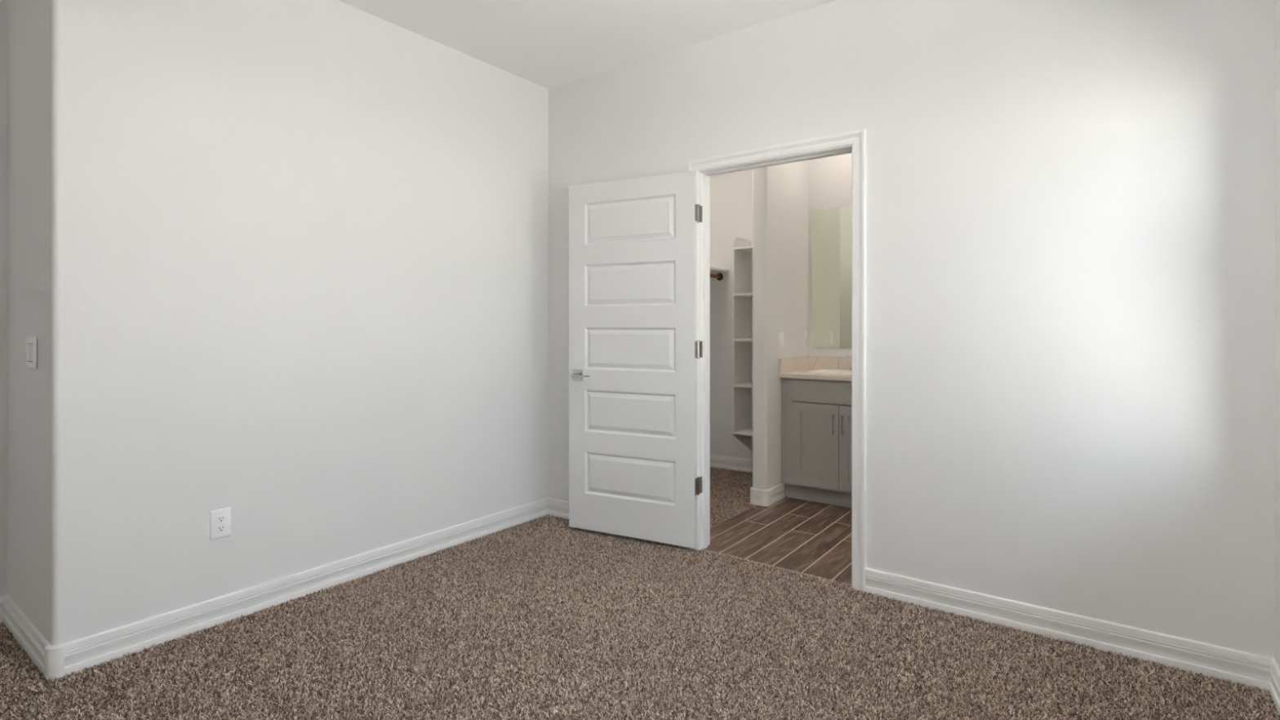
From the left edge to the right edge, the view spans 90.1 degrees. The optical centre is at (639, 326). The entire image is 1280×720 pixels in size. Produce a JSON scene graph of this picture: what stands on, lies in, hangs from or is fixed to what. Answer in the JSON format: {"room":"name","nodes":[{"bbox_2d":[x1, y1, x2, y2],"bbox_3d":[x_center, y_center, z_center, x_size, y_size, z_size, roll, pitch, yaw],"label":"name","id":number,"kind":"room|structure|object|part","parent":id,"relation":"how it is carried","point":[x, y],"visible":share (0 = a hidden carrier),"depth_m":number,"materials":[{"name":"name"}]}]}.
{"room":"empty bedroom","nodes":[
{"label":"empty bedroom","id":0,"kind":"room"},
{"bbox_2d":[0,0,7,595],"bbox_3d":[-3.289,-0.145,1.822,0.115,2.803,2.140,0,0,37],"label":"wall","id":1,"kind":"structure","parent":0,"point":[3,3],"depth_m":2.63,"materials":[{"name":"white paint"}]},
{"bbox_2d":[0,594,6,622],"bbox_3d":[-3.206,1.160,1.825,0.015,0.108,2.015,0,0,37],"label":"baseboard","id":2,"kind":"structure","parent":1,"relation":"attached to","point":[2,597],"depth_m":2.62,"materials":[{"name":"white wood"}]},
{"bbox_2d":[7,0,548,645],"bbox_3d":[-1.615,-0.145,3.469,0.845,2.803,2.520,0,0,37],"label":"wall","id":3,"kind":"structure","parent":0,"point":[282,264],"depth_m":2.71,"materials":[{"name":"white paint"}]},
{"bbox_2d":[3,594,49,675],"bbox_3d":[-2.333,1.160,2.423,0.706,0.108,0.015,0,0,37],"label":"baseboard","id":4,"kind":"structure","parent":3,"relation":"attached to","point":[22,628],"depth_m":2.40,"materials":[{"name":"white wood"}]},
{"bbox_2d":[26,335,36,368],"bbox_3d":[-2.253,0.096,2.364,0.130,0.121,0.014,0,0,37],"label":"light switch","id":5,"kind":"object","parent":3,"relation":"attached to","point":[31,341],"visible":1,"depth_m":2.35,"materials":[{"name":"white plastic"}]},
{"bbox_2d":[209,506,231,540],"bbox_3d":[-1.715,0.807,2.616,0.009,0.117,0.076,0,0,37],"label":"wall outlet","id":6,"kind":"object","parent":3,"relation":"attached to","point":[220,519],"visible":1,"depth_m":2.61,"materials":[{"name":"white plastic"}]},
{"bbox_2d":[216,524,226,532],"bbox_3d":[-1.713,0.827,2.615,0.003,0.027,0.034,0,0,37],"label":"receptacle","id":7,"kind":"object","parent":6,"relation":"attached to","point":[220,528],"depth_m":2.61,"materials":[{"name":"white plastic"}]},
{"bbox_2d":[216,515,226,523],"bbox_3d":[-1.713,0.787,2.615,0.003,0.027,0.034,0,0,37],"label":"receptacle","id":8,"kind":"object","parent":6,"relation":"attached to","point":[220,518],"depth_m":2.61,"materials":[{"name":"white plastic"}]},
{"bbox_2d":[44,497,548,679],"bbox_3d":[-1.318,1.159,3.167,0.044,0.110,2.422,0,0,37],"label":"baseboard","id":9,"kind":"structure","parent":3,"relation":"attached to","point":[60,660],"depth_m":2.72,"materials":[{"name":"white wood"}]},
{"bbox_2d":[337,0,835,88],"bbox_3d":[-0.287,-1.597,2.304,4.365,0.120,6.490,0,0,37],"label":"ceiling","id":10,"kind":"structure","parent":0,"point":[548,44],"depth_m":3.26,"materials":[{"name":"white paint"}]},
{"bbox_2d":[0,466,1279,719],"bbox_3d":[-0.301,1.221,2.314,4.100,0.010,6.260,0,0,37],"label":"floor","id":11,"kind":"structure","parent":0,"point":[930,628],"depth_m":2.31,"materials":[{"name":"brown carpet"}]},
{"bbox_2d":[0,513,1279,719],"bbox_3d":[-0.499,1.208,2.046,4.119,0.015,3.318,0,0,37],"label":"carpet","id":12,"kind":"object","parent":11,"relation":"on","point":[557,526],"visible":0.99,"depth_m":2.34,"materials":[{"name":"brown carpet"}]},
{"bbox_2d":[710,466,756,528],"bbox_3d":[0.390,1.208,4.626,1.013,0.015,1.743,0,0,37],"label":"carpet","id":13,"kind":"object","parent":11,"relation":"on","point":[728,497],"visible":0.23,"depth_m":4.63,"materials":[{"name":"carpet"}]},
{"bbox_2d":[710,453,752,473],"bbox_3d":[0.370,1.160,4.640,0.948,0.108,1.725,0,0,37],"label":"baseboard","id":14,"kind":"structure","parent":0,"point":[735,464],"depth_m":5.40,"materials":[{"name":"white wood"}]},
{"bbox_2d":[710,168,752,459],"bbox_3d":[0.895,-0.145,5.395,1.123,2.803,0.115,0,0,37],"label":"wall","id":15,"kind":"structure","parent":0,"point":[731,193],"depth_m":5.45,"materials":[{"name":"white paint"}]},
{"bbox_2d":[732,237,752,449],"bbox_3d":[0.996,0.157,5.061,0.444,1.737,0.302,0,0,37],"label":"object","id":16,"kind":"object","parent":15,"relation":"attached to","point":[742,249],"visible":0.48,"depth_m":5.16,"materials":[{"name":"white paint"}]},
{"bbox_3d":[0.996,0.845,5.061,0.406,0.019,0.301,0,0,37],"label":"shelf","id":17,"kind":"part","parent":16,"relation":"part of","materials":[{"name":"white paint"}]},
{"bbox_3d":[0.996,0.469,5.061,0.406,0.019,0.301,0,0,37],"label":"shelf","id":18,"kind":"part","parent":16,"relation":"part of","materials":[{"name":"white paint"}]},
{"bbox_3d":[0.996,0.107,5.061,0.406,0.019,0.301,0,0,37],"label":"shelf","id":19,"kind":"part","parent":16,"relation":"part of","materials":[{"name":"white paint"}]},
{"bbox_3d":[0.996,-0.251,5.061,0.406,0.019,0.301,0,0,37],"label":"shelf","id":20,"kind":"part","parent":16,"relation":"part of","materials":[{"name":"white paint"}]},
{"bbox_3d":[0.996,-0.617,5.061,0.406,0.019,0.301,0,0,37],"label":"shelf","id":21,"kind":"part","parent":16,"relation":"part of","materials":[{"name":"white paint"}]},
{"bbox_2d":[702,497,851,585],"bbox_3d":[1.715,1.219,3.587,2.377,0.014,1.815,0,0,37],"label":"floor tile","id":22,"kind":"structure","parent":0,"point":[812,538],"depth_m":3.65,"materials":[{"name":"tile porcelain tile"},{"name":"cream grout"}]},
{"bbox_2d":[781,377,851,507],"bbox_3d":[1.462,0.786,4.425,0.841,0.852,0.558,0,0,37],"label":"vanity cabinet","id":23,"kind":"object","parent":22,"relation":"on","point":[816,414],"visible":0.51,"depth_m":4.33,"materials":[{"name":"grey paint"}]},
{"bbox_2d":[778,355,851,381],"bbox_3d":[1.473,0.292,4.429,0.853,0.133,0.540,0,0,37],"label":"countertop","id":24,"kind":"structure","parent":23,"relation":"on","point":[796,367],"depth_m":4.67,"materials":[{"name":"beige stone"}]},
{"bbox_2d":[805,368,851,374],"bbox_3d":[1.472,0.396,4.441,0.580,0.161,0.320,0,0,37],"label":"sink","id":25,"kind":"object","parent":24,"relation":"in","point":[818,371],"visible":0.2,"depth_m":4.60,"materials":[{"name":"white ceramic"}]},
{"bbox_3d":[1.188,0.805,4.335,0.326,0.562,0.020,0,0,37],"label":"door","id":26,"kind":"part","parent":23,"relation":"part of","materials":[{"name":"grey paint"}]},
{"bbox_3d":[1.321,0.442,4.237,0.656,0.148,0.020,0,0,37],"label":"drawer","id":27,"kind":"part","parent":23,"relation":"part of","materials":[{"name":"grey paint"}]},
{"bbox_3d":[1.281,0.650,4.233,0.011,0.132,0.034,0,0,37],"label":"handle","id":28,"kind":"part","parent":23,"relation":"part of","materials":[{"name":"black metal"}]},
{"bbox_3d":[1.329,0.650,4.197,0.011,0.132,0.034,0,0,37],"label":"handle","id":29,"kind":"part","parent":23,"relation":"part of","materials":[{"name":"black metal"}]},
{"bbox_3d":[1.453,0.805,4.138,0.326,0.562,0.020,0,0,37],"label":"door","id":30,"kind":"part","parent":23,"relation":"part of","materials":[{"name":"grey paint"}]},
{"bbox_2d":[752,160,808,489],"bbox_3d":[1.061,-0.145,4.684,0.110,2.803,0.850,0,0,37],"label":"wall partition","id":31,"kind":"structure","parent":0,"point":[780,192],"depth_m":4.42,"materials":[{"name":"white paint"}]},
{"bbox_2d":[750,486,770,506],"bbox_3d":[0.811,1.159,4.347,0.144,0.110,0.044,0,0,37],"label":"baseboard","id":32,"kind":"structure","parent":31,"relation":"attached to","point":[757,496],"depth_m":4.32,"materials":[{"name":"white wood"}]},
{"bbox_2d":[768,483,785,505],"bbox_3d":[0.947,1.160,4.426,0.015,0.108,0.251,0,0,37],"label":"baseboard","id":33,"kind":"structure","parent":31,"relation":"attached to","point":[777,492],"depth_m":4.43,"materials":[{"name":"white wood"}]},
{"bbox_2d":[778,332,783,348],"bbox_3d":[0.998,0.098,4.497,0.011,0.117,0.073,0,0,37],"label":"light switch","id":34,"kind":"object","parent":31,"relation":"attached to","point":[780,334],"visible":1,"depth_m":4.48,"materials":[{"name":"white plastic"}]},
{"bbox_2d":[808,153,851,356],"bbox_3d":[2.276,-0.145,4.307,2.352,2.803,0.219,0,0,37],"label":"wall","id":35,"kind":"structure","parent":0,"point":[829,178],"depth_m":4.82,"materials":[{"name":"white paint"}]},
{"bbox_2d":[811,206,851,348],"bbox_3d":[1.633,-0.365,4.641,0.800,1.052,0.008,0,0,37],"label":"wall mirror","id":36,"kind":"object","parent":35,"relation":"attached to","point":[831,228],"visible":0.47,"depth_m":4.79,"materials":[{"name":"clear glass"}]},
{"bbox_2d":[548,0,1274,657],"bbox_3d":[0.752,-0.145,3.211,3.495,2.803,0.115,0,0,37],"label":"wall","id":37,"kind":"structure","parent":0,"point":[1070,203],"depth_m":2.52,"materials":[{"name":"white paint"}]},
{"bbox_2d":[548,497,687,548],"bbox_3d":[-0.168,1.160,3.812,1.071,0.108,0.015,0,0,37],"label":"baseboard","id":38,"kind":"structure","parent":37,"relation":"attached to","point":[558,508],"depth_m":4.06,"materials":[{"name":"white wood"}]},
{"bbox_2d":[568,170,702,548],"bbox_3d":[-0.055,0.177,3.618,0.824,2.017,0.157,0,0,28],"label":"door","id":39,"kind":"structure","parent":37,"relation":"in","point":[634,348],"depth_m":3.59,"materials":[{"name":"white wood"}]},
{"bbox_3d":[-0.345,0.286,3.690,0.125,0.015,0.013,0,0,27],"label":"lever","id":40,"kind":"part","parent":39,"relation":"part of","materials":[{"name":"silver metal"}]},
{"bbox_2d":[697,145,852,586],"bbox_3d":[0.684,0.180,3.258,0.861,2.068,0.122,0,0,37],"label":"trim","id":41,"kind":"structure","parent":37,"relation":"attached to","point":[704,176],"depth_m":3.48,"materials":[{"name":"white wood"}]},
{"bbox_2d":[687,128,866,592],"bbox_3d":[0.646,0.156,3.207,0.957,2.116,0.018,0,0,37],"label":"trim","id":42,"kind":"structure","parent":37,"relation":"attached to","point":[857,139],"depth_m":2.94,"materials":[{"name":"white wood"}]},
{"bbox_2d":[865,568,1273,691],"bbox_3d":[1.571,1.160,2.523,1.342,0.108,0.015,0,0,37],"label":"baseboard","id":43,"kind":"structure","parent":37,"relation":"attached to","point":[1237,666],"depth_m":2.43,"materials":[{"name":"white wood"}]},
{"bbox_2d":[1274,0,1279,668],"bbox_3d":[1.406,-0.145,1.049,0.150,2.803,6.490,0,0,37],"label":"wall","id":44,"kind":"structure","parent":0,"point":[1277,2],"depth_m":2.09,"materials":[{"name":"white paint"}]},
{"bbox_2d":[1269,657,1279,715],"bbox_3d":[0.792,1.160,0.359,0.015,0.108,4.420,0,0,37],"label":"baseboard","id":45,"kind":"structure","parent":44,"relation":"attached to","point":[1274,686],"depth_m":2.06,"materials":[{"name":"white wood"}]},
{"bbox_3d":[-0.026,-0.146,4.998,0.115,2.803,1.850,0,0,37],"label":"wall","id":46,"kind":"structure","parent":0,"visible":0},
{"bbox_2d":[710,266,728,281],"bbox_3d":[0.117,-0.433,4.827,0.318,0.098,1.725,0,0,37],"label":"closet shelf","id":47,"kind":"object","parent":46,"relation":"attached to","point":[713,270],"visible":0.21,"depth_m":5.43,"materials":[{"name":"white paint"}]},
{"bbox_2d":[710,273,723,280],"bbox_3d":[0.179,-0.423,4.781,0.064,0.064,1.687,0,0,37],"label":"closet rod","id":48,"kind":"object","parent":47,"relation":"attached to","point":[719,277],"visible":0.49,"depth_m":5.42,"materials":[{"name":"brown wood"}]},
{"bbox_2d":[716,273,723,280],"bbox_3d":[0.671,-0.423,5.445,0.064,0.064,0.034,0,0,37],"label":"socket","id":49,"kind":"object","parent":48,"relation":"attached to","point":[720,276],"depth_m":5.43,"materials":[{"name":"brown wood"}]}
]}

